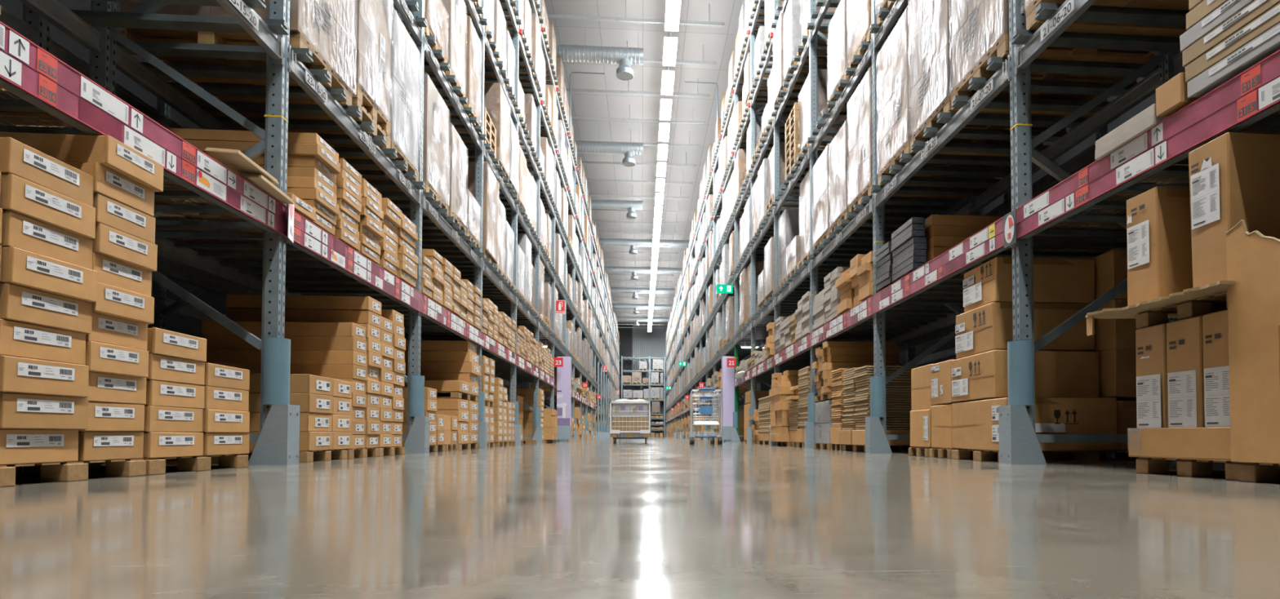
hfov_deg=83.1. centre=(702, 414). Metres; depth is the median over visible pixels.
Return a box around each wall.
[0,0,556,408]
[574,324,679,437]
[738,50,1155,405]
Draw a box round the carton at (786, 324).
[784,320,790,327]
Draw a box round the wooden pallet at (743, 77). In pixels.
[735,66,744,84]
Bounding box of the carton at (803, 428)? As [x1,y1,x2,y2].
[802,428,804,442]
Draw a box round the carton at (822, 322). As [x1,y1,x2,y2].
[812,319,826,330]
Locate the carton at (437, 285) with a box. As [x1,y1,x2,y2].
[431,278,441,290]
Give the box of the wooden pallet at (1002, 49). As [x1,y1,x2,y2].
[951,33,1155,115]
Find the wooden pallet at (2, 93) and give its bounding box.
[0,86,74,127]
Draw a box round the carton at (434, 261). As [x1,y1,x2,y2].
[426,256,442,270]
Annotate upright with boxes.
[22,3,50,53]
[88,0,289,465]
[151,80,237,329]
[304,0,424,439]
[404,0,484,392]
[494,0,541,437]
[508,80,555,409]
[509,0,519,402]
[526,110,567,408]
[544,147,575,417]
[554,177,582,419]
[574,221,592,433]
[577,264,599,434]
[582,201,587,420]
[582,276,602,433]
[586,275,604,434]
[592,327,608,432]
[593,238,596,422]
[595,296,607,433]
[595,301,611,424]
[599,314,613,421]
[599,340,612,419]
[602,320,615,421]
[606,333,618,421]
[617,346,619,400]
[621,355,622,437]
[648,356,650,437]
[663,356,665,437]
[666,342,667,433]
[666,346,675,437]
[667,337,669,433]
[669,325,679,426]
[670,320,671,432]
[671,315,681,432]
[673,316,684,422]
[675,303,686,422]
[676,293,689,423]
[679,296,681,426]
[681,276,694,418]
[684,333,697,417]
[687,298,690,416]
[690,239,693,418]
[694,222,718,421]
[699,217,718,415]
[706,177,713,429]
[713,148,746,431]
[722,111,760,408]
[733,63,771,437]
[750,0,767,435]
[773,0,799,373]
[808,0,871,426]
[871,0,981,439]
[896,350,907,365]
[907,208,982,366]
[1004,99,1109,250]
[1008,0,1180,463]
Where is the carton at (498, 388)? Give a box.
[494,385,502,393]
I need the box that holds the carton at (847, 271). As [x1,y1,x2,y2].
[840,267,850,276]
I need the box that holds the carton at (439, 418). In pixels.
[435,414,444,430]
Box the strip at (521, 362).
[516,355,538,377]
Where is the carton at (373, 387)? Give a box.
[365,378,380,395]
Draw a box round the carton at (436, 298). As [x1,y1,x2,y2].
[429,292,443,305]
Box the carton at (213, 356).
[203,349,367,367]
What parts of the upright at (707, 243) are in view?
post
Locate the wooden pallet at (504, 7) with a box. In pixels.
[501,0,517,18]
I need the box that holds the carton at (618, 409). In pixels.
[612,403,630,417]
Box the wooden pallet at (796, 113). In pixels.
[785,110,799,137]
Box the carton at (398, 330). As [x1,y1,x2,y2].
[392,322,404,337]
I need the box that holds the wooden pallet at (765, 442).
[757,440,769,444]
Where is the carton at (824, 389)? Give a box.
[822,386,834,393]
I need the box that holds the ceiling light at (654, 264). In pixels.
[651,260,657,267]
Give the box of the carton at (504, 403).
[502,400,506,408]
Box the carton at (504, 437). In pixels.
[502,435,507,441]
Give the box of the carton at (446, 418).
[444,415,450,430]
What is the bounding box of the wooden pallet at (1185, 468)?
[1136,457,1279,480]
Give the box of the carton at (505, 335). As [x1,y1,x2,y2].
[502,330,507,337]
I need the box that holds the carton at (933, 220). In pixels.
[924,214,1003,231]
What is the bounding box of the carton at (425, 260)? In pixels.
[422,254,432,269]
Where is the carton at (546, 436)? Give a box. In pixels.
[543,433,554,439]
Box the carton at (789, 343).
[785,340,791,347]
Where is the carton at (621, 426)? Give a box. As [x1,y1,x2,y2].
[612,417,630,431]
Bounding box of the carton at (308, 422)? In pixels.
[248,412,332,431]
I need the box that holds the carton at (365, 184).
[361,177,382,202]
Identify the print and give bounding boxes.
[614,405,625,412]
[632,405,643,413]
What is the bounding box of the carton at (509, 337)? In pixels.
[506,333,511,341]
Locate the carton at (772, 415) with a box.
[769,411,776,419]
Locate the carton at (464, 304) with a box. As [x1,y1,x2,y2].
[459,297,467,308]
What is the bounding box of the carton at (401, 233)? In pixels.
[397,228,415,248]
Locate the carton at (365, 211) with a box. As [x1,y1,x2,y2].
[359,205,382,227]
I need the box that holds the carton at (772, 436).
[770,434,774,441]
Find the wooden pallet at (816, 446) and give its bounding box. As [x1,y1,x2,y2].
[813,443,912,449]
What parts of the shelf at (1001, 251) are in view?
price strip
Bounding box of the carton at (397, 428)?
[391,422,402,434]
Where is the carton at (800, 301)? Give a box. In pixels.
[797,298,802,306]
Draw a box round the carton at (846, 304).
[836,298,853,315]
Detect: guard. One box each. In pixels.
[248,404,299,465]
[404,416,429,453]
[477,422,488,448]
[514,424,520,445]
[532,426,542,444]
[573,429,577,440]
[581,430,583,439]
[586,431,589,439]
[597,431,600,439]
[703,430,707,439]
[710,430,715,435]
[731,427,740,442]
[746,426,755,444]
[769,425,776,445]
[804,422,815,448]
[865,417,892,453]
[998,405,1046,464]
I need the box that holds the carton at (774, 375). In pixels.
[771,373,783,379]
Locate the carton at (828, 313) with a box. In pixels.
[825,310,831,318]
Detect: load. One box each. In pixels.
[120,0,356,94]
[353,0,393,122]
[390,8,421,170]
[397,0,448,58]
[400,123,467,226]
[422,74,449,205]
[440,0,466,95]
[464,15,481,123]
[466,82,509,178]
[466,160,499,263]
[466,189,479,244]
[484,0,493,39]
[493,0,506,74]
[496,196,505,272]
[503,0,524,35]
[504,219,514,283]
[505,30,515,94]
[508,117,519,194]
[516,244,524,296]
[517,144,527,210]
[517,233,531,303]
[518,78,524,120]
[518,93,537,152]
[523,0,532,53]
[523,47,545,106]
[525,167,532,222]
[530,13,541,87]
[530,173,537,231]
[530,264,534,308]
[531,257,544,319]
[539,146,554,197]
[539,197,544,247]
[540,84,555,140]
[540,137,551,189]
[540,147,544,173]
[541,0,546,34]
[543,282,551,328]
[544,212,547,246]
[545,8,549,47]
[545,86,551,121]
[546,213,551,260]
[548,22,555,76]
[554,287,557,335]
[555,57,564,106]
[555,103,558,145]
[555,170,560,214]
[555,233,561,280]
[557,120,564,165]
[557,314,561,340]
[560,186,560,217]
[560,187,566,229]
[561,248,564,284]
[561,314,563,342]
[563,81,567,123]
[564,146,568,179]
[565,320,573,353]
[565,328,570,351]
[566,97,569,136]
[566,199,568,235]
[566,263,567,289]
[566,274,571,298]
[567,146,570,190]
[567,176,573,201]
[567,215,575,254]
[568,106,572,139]
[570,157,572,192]
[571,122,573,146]
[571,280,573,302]
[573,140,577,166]
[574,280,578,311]
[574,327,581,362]
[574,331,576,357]
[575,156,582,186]
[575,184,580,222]
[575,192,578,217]
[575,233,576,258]
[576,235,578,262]
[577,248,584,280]
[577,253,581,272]
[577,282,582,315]
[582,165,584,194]
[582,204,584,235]
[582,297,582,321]
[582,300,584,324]
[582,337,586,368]
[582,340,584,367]
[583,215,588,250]
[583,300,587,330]
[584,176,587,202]
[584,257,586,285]
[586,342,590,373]
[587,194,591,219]
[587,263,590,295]
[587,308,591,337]
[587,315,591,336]
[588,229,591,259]
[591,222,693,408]
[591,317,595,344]
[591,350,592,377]
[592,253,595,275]
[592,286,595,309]
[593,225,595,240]
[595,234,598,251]
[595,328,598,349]
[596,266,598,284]
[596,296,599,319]
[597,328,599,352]
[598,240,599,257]
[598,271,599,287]
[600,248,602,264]
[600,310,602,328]
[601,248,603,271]
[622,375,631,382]
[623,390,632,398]
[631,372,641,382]
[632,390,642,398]
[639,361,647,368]
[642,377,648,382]
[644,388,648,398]
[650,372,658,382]
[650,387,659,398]
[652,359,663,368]
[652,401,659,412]
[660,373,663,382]
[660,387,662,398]
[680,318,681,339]
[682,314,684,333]
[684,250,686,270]
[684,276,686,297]
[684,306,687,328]
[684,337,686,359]
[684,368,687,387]
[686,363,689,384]
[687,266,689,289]
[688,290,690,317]
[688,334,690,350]
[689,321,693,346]
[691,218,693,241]
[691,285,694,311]
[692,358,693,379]
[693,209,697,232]
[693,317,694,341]
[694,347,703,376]
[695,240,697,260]
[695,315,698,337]
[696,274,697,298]
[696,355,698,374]
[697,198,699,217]
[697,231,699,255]
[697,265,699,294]
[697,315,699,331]
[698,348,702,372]
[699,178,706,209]
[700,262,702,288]
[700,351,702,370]
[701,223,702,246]
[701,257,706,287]
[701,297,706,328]
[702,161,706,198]
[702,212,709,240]
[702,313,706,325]
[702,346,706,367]
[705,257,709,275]
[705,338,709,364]
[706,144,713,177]
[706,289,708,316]
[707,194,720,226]
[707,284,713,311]
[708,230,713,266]
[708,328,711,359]
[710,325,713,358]
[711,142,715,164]
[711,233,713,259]
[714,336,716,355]
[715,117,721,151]
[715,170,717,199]
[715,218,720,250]
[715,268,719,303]
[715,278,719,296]
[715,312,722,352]
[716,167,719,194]
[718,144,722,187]
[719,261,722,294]
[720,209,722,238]
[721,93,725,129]
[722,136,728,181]
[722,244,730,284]
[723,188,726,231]
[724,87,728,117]
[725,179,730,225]
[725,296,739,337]
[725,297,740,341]
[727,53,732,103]
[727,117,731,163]
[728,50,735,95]
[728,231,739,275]
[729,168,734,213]
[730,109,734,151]
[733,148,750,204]
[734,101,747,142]
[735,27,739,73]
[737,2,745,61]
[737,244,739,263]
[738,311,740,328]
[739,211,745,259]
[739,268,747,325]
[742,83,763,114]
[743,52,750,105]
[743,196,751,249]
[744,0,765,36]
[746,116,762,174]
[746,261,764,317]
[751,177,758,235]
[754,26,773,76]
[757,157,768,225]
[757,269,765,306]
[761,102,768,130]
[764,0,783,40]
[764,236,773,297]
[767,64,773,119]
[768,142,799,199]
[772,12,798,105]
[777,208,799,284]
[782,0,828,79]
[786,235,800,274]
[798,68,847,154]
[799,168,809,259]
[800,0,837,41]
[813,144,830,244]
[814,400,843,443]
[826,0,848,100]
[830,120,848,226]
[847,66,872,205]
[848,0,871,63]
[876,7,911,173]
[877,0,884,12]
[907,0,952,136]
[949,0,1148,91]
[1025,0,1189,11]
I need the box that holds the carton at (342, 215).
[336,208,358,231]
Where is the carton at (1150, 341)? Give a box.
[1135,323,1167,428]
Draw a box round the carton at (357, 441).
[351,435,364,448]
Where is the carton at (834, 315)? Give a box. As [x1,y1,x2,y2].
[831,311,839,319]
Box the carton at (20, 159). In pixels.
[0,137,93,206]
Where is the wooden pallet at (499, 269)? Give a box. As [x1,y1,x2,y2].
[496,264,506,279]
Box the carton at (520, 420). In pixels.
[518,417,523,426]
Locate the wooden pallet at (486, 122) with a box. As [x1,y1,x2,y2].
[484,115,496,146]
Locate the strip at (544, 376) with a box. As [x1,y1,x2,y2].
[538,368,554,386]
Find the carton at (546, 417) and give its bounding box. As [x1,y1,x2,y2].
[543,414,554,421]
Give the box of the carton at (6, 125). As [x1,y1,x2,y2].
[5,124,44,126]
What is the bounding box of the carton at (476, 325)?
[472,320,480,329]
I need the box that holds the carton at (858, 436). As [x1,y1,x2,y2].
[852,430,910,445]
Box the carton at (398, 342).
[392,334,405,350]
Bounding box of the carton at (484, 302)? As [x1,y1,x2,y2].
[482,298,488,307]
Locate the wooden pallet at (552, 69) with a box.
[545,62,555,81]
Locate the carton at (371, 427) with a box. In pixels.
[365,420,380,434]
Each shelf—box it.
[0,4,37,44]
[0,21,285,239]
[18,0,288,65]
[49,38,183,128]
[115,40,425,206]
[151,255,262,307]
[155,205,421,314]
[165,297,226,320]
[377,191,485,270]
[380,293,483,347]
[391,0,426,45]
[405,337,515,367]
[409,33,486,152]
[443,257,519,306]
[463,0,487,38]
[463,142,519,213]
[482,296,541,328]
[484,31,520,124]
[492,359,537,379]
[494,373,554,387]
[499,0,521,35]
[503,205,542,253]
[506,28,542,106]
[511,116,542,178]
[516,320,556,345]
[529,0,543,31]
[531,245,556,280]
[532,172,557,217]
[533,99,557,155]
[538,337,568,355]
[541,26,558,92]
[543,274,568,299]
[544,211,568,244]
[554,350,576,364]
[554,368,588,377]
[555,87,568,135]
[555,150,568,191]
[557,295,577,315]
[560,186,577,218]
[561,240,577,266]
[565,311,583,328]
[566,262,583,284]
[567,132,577,170]
[568,214,583,241]
[574,324,589,337]
[574,360,583,372]
[574,374,593,382]
[575,167,584,197]
[576,280,589,298]
[577,237,589,259]
[581,379,597,387]
[582,194,589,217]
[582,295,593,310]
[582,334,593,346]
[584,256,594,274]
[587,217,594,238]
[587,306,597,319]
[591,342,597,353]
[592,235,597,253]
[592,251,600,266]
[592,271,597,287]
[592,284,600,297]
[592,351,600,359]
[592,356,603,364]
[592,361,605,367]
[595,317,600,328]
[595,326,603,336]
[595,371,609,377]
[596,264,604,278]
[596,295,604,307]
[599,333,605,342]
[600,275,606,288]
[600,305,606,315]
[602,313,608,322]
[604,286,608,297]
[604,295,610,304]
[622,356,648,359]
[622,369,648,373]
[622,383,648,386]
[622,399,648,401]
[650,357,664,359]
[650,370,664,373]
[650,384,664,386]
[650,399,664,401]
[650,413,664,415]
[650,417,664,419]
[650,423,664,425]
[650,429,663,431]
[675,295,681,305]
[678,286,684,297]
[678,340,684,348]
[680,276,684,288]
[680,305,687,315]
[680,333,690,342]
[683,265,689,279]
[683,296,687,306]
[683,326,690,336]
[683,357,690,362]
[683,388,694,394]
[685,252,694,267]
[685,284,694,298]
[685,317,693,328]
[685,351,694,359]
[685,384,698,391]
[688,343,706,353]
[688,380,706,387]
[689,235,697,254]
[689,271,697,288]
[689,307,699,320]
[693,217,702,239]
[693,257,706,275]
[693,295,706,311]
[693,335,709,346]
[693,375,711,383]
[697,195,706,221]
[697,238,709,260]
[697,281,713,299]
[697,324,713,338]
[697,368,719,378]
[704,168,718,199]
[704,216,720,242]
[704,263,720,284]
[704,311,718,328]
[704,360,721,373]
[711,133,728,171]
[711,187,722,219]
[711,241,729,267]
[711,295,728,315]
[711,351,751,365]
[720,89,742,137]
[720,151,734,191]
[720,213,742,245]
[720,275,739,300]
[720,338,766,355]
[732,29,758,94]
[732,102,767,156]
[732,174,757,218]
[732,247,764,281]
[732,321,768,345]
[734,373,772,387]
[747,0,765,35]
[748,32,773,107]
[748,119,786,181]
[748,207,799,254]
[748,297,801,329]
[751,360,810,379]
[770,0,789,34]
[771,34,828,126]
[771,146,825,216]
[771,260,849,306]
[774,340,873,367]
[806,0,840,43]
[807,39,884,155]
[807,195,968,271]
[810,295,964,349]
[869,0,910,52]
[870,53,1159,210]
[873,217,1127,316]
[895,341,955,365]
[910,324,955,347]
[983,202,1097,216]
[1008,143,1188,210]
[1010,0,1190,76]
[1016,49,1279,244]
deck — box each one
[0,88,217,206]
[155,213,383,296]
[377,300,452,335]
[426,337,462,338]
[840,302,963,337]
[908,223,1126,300]
[1075,110,1279,216]
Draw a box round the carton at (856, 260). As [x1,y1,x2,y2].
[849,253,865,270]
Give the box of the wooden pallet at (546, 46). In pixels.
[541,44,551,65]
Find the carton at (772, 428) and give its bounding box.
[770,426,775,434]
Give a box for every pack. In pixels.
[757,406,769,410]
[757,408,769,413]
[757,430,769,432]
[758,395,769,400]
[758,402,770,406]
[758,404,770,408]
[758,410,769,414]
[758,413,769,417]
[758,417,769,420]
[758,419,770,422]
[758,422,770,424]
[758,423,770,426]
[758,426,769,428]
[759,397,770,403]
[759,400,770,404]
[759,415,769,418]
[788,401,798,404]
[788,410,799,413]
[788,417,799,419]
[788,419,799,422]
[789,408,800,411]
[789,414,799,417]
[790,426,799,428]
[797,371,810,377]
[797,376,810,381]
[797,378,810,383]
[797,402,807,406]
[797,416,808,419]
[798,366,810,372]
[798,368,810,374]
[798,373,810,378]
[798,380,810,386]
[798,382,810,387]
[798,385,810,390]
[798,387,810,392]
[798,390,810,395]
[798,395,807,399]
[798,397,831,401]
[798,400,833,404]
[798,404,807,408]
[798,418,808,422]
[830,403,847,406]
[831,368,851,373]
[831,370,845,375]
[831,372,844,377]
[831,377,844,381]
[831,381,844,385]
[831,383,844,387]
[831,386,843,389]
[831,387,844,391]
[831,390,844,393]
[831,391,844,395]
[831,394,843,398]
[831,396,846,399]
[831,399,844,402]
[831,400,843,404]
[831,405,845,408]
[831,407,844,410]
[831,409,845,412]
[831,412,848,414]
[831,413,844,417]
[831,416,844,418]
[831,422,844,425]
[831,425,843,426]
[832,374,844,379]
[832,378,843,383]
[832,418,848,421]
[832,421,847,422]
[842,386,856,390]
[842,409,855,412]
[842,413,854,417]
[842,418,860,421]
[842,421,859,423]
[842,428,855,430]
[843,367,859,372]
[843,372,854,377]
[843,374,854,379]
[843,377,854,381]
[843,379,857,383]
[843,381,857,386]
[843,383,856,387]
[843,391,855,395]
[843,393,856,396]
[843,397,856,401]
[843,400,857,403]
[843,402,856,405]
[843,423,857,426]
[843,426,855,427]
[844,369,854,374]
[844,388,856,392]
[844,395,856,399]
[844,404,857,408]
[844,407,855,410]
[844,411,857,414]
[844,416,860,418]
[853,365,920,371]
[853,370,911,376]
[853,373,911,378]
[853,397,911,401]
[853,413,910,416]
[854,368,911,373]
[854,375,911,380]
[854,377,911,382]
[854,387,911,392]
[854,395,911,399]
[854,402,911,406]
[854,408,911,411]
[854,415,910,417]
[854,417,910,420]
[855,380,911,385]
[855,382,911,387]
[855,390,911,395]
[855,392,911,397]
[855,404,911,408]
[855,420,910,422]
[855,422,910,425]
[855,425,910,427]
[855,427,910,430]
[856,385,911,390]
[856,400,911,404]
[856,409,911,413]
[875,241,891,257]
[875,247,893,262]
[875,265,892,279]
[875,271,892,285]
[876,253,893,268]
[876,259,893,273]
[876,276,895,291]
[890,230,924,251]
[891,217,925,239]
[891,223,925,245]
[892,236,926,257]
[892,249,926,269]
[892,256,926,275]
[892,262,926,281]
[893,243,927,262]
[1094,114,1167,159]
[1095,103,1156,150]
[1179,0,1254,51]
[1182,0,1279,66]
[1185,2,1279,82]
[1186,0,1227,30]
[1186,22,1279,97]
[1188,0,1204,10]
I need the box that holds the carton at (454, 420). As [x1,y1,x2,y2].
[450,416,457,430]
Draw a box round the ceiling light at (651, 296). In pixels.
[649,294,654,299]
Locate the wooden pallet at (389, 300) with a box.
[382,300,408,311]
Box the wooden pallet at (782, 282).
[776,278,786,290]
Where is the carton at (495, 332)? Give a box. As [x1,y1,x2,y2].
[493,328,497,336]
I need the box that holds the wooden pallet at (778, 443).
[776,441,789,446]
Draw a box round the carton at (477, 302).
[473,297,481,307]
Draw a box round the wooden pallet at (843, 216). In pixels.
[830,208,938,232]
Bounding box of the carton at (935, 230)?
[924,225,985,240]
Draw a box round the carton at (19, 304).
[0,283,92,334]
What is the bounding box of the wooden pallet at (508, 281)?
[506,276,515,289]
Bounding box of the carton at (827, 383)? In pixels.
[823,378,833,386]
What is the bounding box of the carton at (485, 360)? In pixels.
[481,355,488,366]
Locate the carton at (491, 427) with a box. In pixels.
[488,424,493,433]
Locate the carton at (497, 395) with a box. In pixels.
[493,391,502,400]
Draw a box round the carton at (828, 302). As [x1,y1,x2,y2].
[825,299,831,307]
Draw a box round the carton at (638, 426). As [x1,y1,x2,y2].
[630,417,648,431]
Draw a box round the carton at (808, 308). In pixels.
[802,305,810,314]
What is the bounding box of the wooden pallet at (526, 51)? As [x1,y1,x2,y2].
[518,50,533,74]
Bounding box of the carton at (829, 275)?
[823,271,831,282]
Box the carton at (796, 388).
[790,385,799,391]
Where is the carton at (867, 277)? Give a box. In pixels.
[858,270,873,288]
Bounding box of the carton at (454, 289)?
[451,285,460,297]
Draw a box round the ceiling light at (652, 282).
[650,280,655,284]
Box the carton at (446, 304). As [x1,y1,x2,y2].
[440,298,452,311]
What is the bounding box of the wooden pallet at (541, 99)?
[533,97,546,115]
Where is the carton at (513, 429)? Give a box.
[511,428,515,435]
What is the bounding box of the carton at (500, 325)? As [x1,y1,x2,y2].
[497,322,503,329]
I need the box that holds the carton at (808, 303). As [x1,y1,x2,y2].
[802,300,810,310]
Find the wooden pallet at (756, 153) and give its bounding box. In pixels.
[751,152,769,169]
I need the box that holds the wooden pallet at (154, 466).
[18,453,248,475]
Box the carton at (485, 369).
[481,364,489,375]
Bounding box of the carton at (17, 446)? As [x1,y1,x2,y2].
[0,429,78,465]
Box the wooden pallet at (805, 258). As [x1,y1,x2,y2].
[796,250,849,269]
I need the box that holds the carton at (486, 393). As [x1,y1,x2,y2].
[438,391,488,400]
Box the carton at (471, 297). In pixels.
[466,291,474,302]
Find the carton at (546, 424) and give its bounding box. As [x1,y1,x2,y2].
[543,421,555,427]
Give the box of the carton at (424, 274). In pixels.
[421,270,431,283]
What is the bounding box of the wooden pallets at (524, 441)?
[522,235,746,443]
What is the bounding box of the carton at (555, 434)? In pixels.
[554,433,557,439]
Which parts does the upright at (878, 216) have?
post, post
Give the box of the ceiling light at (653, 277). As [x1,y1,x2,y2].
[650,273,656,279]
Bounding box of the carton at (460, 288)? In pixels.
[458,285,466,296]
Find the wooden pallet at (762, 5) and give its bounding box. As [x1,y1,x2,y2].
[751,4,765,22]
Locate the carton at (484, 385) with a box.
[481,382,488,392]
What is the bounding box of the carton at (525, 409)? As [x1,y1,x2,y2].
[523,405,543,412]
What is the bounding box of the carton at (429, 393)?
[402,387,436,400]
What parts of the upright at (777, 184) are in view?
post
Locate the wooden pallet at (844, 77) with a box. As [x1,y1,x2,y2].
[828,71,863,111]
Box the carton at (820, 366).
[817,362,824,372]
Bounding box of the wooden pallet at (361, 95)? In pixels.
[351,82,391,137]
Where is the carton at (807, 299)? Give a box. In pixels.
[802,295,809,305]
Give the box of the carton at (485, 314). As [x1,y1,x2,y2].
[482,310,487,318]
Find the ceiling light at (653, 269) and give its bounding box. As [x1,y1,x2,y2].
[651,267,657,274]
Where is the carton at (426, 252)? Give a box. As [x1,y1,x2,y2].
[422,248,443,263]
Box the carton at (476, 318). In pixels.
[472,314,480,324]
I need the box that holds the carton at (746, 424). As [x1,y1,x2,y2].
[743,421,749,439]
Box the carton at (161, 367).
[144,353,204,385]
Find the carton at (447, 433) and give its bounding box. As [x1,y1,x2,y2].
[444,430,450,444]
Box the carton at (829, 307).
[824,303,831,313]
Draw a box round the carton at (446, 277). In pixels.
[443,271,452,284]
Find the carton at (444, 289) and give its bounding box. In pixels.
[441,285,452,297]
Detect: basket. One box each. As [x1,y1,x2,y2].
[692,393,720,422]
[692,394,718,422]
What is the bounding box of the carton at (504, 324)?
[502,321,507,328]
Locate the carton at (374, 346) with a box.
[365,337,381,355]
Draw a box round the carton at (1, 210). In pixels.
[0,208,2,244]
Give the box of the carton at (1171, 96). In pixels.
[1155,72,1198,116]
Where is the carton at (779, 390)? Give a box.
[773,386,795,395]
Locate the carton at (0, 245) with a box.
[0,244,1,280]
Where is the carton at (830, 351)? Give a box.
[826,347,899,355]
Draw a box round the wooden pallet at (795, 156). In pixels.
[785,151,799,177]
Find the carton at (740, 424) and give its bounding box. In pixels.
[738,422,743,428]
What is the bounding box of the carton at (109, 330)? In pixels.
[85,311,147,351]
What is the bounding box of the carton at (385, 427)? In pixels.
[380,421,391,434]
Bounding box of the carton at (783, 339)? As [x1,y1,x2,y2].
[780,336,786,342]
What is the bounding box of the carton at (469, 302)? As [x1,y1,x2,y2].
[467,297,473,307]
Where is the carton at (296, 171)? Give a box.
[233,165,337,194]
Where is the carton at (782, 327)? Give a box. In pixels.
[779,324,785,331]
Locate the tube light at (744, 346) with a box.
[740,340,763,348]
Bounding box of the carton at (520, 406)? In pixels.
[518,403,523,411]
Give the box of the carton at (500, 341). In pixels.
[496,337,502,344]
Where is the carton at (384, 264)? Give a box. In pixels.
[322,258,397,276]
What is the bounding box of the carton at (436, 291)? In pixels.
[431,285,442,297]
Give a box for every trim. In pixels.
[586,178,692,184]
[590,192,689,199]
[591,199,686,213]
[591,213,684,224]
[595,223,682,235]
[603,250,678,253]
[604,259,676,262]
[607,273,674,275]
[608,280,672,282]
[609,285,671,288]
[610,296,669,298]
[612,301,668,302]
[612,309,666,311]
[614,309,666,315]
[617,322,663,325]
[617,324,632,377]
[617,327,663,328]
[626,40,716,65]
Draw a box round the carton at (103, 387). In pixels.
[88,371,146,404]
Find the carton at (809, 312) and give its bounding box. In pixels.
[804,310,810,316]
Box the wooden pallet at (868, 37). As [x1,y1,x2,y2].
[848,27,889,77]
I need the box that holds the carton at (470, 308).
[465,303,474,313]
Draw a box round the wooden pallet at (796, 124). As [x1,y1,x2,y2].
[785,118,799,146]
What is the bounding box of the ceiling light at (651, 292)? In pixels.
[649,289,654,294]
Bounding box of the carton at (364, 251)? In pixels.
[231,244,379,264]
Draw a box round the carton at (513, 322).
[511,319,515,326]
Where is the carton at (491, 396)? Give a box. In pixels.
[487,392,493,402]
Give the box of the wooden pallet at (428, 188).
[374,180,448,216]
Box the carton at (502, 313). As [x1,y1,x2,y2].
[498,311,506,318]
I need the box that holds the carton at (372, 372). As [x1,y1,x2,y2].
[365,365,378,381]
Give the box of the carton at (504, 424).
[502,421,506,428]
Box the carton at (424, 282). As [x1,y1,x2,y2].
[421,277,433,291]
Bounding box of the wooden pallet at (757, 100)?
[745,99,768,113]
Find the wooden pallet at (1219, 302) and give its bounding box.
[1135,291,1227,328]
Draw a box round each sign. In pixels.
[553,357,563,367]
[554,300,565,314]
[581,382,587,387]
[602,365,607,372]
[678,361,688,366]
[698,382,706,387]
[716,284,733,293]
[726,358,736,367]
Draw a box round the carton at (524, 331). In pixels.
[520,329,527,336]
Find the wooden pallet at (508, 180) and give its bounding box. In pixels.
[497,180,516,199]
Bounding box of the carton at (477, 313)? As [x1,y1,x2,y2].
[472,308,480,318]
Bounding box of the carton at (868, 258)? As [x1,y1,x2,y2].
[861,250,873,265]
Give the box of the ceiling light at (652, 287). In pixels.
[649,284,655,290]
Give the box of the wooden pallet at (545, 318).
[543,315,549,325]
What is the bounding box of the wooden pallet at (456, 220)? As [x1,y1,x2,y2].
[422,209,466,235]
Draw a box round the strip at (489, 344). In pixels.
[482,333,516,365]
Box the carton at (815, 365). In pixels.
[812,361,818,369]
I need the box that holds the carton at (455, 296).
[452,292,460,303]
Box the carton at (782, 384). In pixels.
[777,381,798,386]
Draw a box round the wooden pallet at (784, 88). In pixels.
[775,87,801,112]
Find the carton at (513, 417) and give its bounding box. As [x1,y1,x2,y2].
[511,415,515,422]
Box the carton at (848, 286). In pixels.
[840,281,854,295]
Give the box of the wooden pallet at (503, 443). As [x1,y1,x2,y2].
[493,441,507,447]
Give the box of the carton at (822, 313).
[813,309,825,319]
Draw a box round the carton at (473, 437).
[469,432,478,443]
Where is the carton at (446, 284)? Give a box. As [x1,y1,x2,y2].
[441,280,451,290]
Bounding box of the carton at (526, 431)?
[523,428,543,434]
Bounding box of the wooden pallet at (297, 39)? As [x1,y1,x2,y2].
[119,27,352,106]
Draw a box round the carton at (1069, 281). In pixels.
[963,257,1094,312]
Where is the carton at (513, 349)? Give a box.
[510,346,515,352]
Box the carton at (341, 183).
[336,177,361,203]
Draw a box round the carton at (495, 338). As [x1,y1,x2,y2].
[491,333,498,342]
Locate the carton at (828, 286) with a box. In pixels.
[824,283,831,293]
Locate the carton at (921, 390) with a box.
[911,364,938,410]
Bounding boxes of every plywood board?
[204,147,279,184]
[235,173,294,204]
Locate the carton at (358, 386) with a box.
[334,378,365,394]
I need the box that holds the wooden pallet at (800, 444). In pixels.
[797,442,804,448]
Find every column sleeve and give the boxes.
[262,337,290,404]
[409,375,424,416]
[476,391,484,422]
[511,401,518,424]
[534,407,540,426]
[585,420,588,431]
[597,423,599,431]
[733,412,737,427]
[749,408,755,426]
[807,392,817,422]
[870,376,884,417]
[1007,339,1032,405]
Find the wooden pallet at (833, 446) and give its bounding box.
[830,444,842,450]
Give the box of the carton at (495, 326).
[493,323,498,331]
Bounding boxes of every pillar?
[556,356,571,442]
[721,356,734,442]
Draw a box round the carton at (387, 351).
[381,342,393,359]
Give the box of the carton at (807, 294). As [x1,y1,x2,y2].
[801,291,820,301]
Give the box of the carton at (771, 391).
[768,388,774,397]
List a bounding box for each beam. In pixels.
[546,0,724,26]
[565,78,710,97]
[571,104,704,124]
[575,128,700,146]
[581,151,696,167]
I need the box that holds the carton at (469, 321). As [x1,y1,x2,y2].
[465,315,473,325]
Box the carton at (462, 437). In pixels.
[457,432,469,444]
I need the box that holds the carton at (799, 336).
[795,333,803,340]
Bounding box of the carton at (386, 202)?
[382,197,401,218]
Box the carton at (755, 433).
[753,430,759,435]
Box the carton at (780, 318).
[775,316,787,324]
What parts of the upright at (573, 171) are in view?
post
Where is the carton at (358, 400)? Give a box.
[350,392,366,408]
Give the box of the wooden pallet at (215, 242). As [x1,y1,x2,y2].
[192,240,335,276]
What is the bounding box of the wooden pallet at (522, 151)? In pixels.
[522,151,538,167]
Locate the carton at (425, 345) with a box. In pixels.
[404,340,476,355]
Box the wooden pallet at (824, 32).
[796,29,828,55]

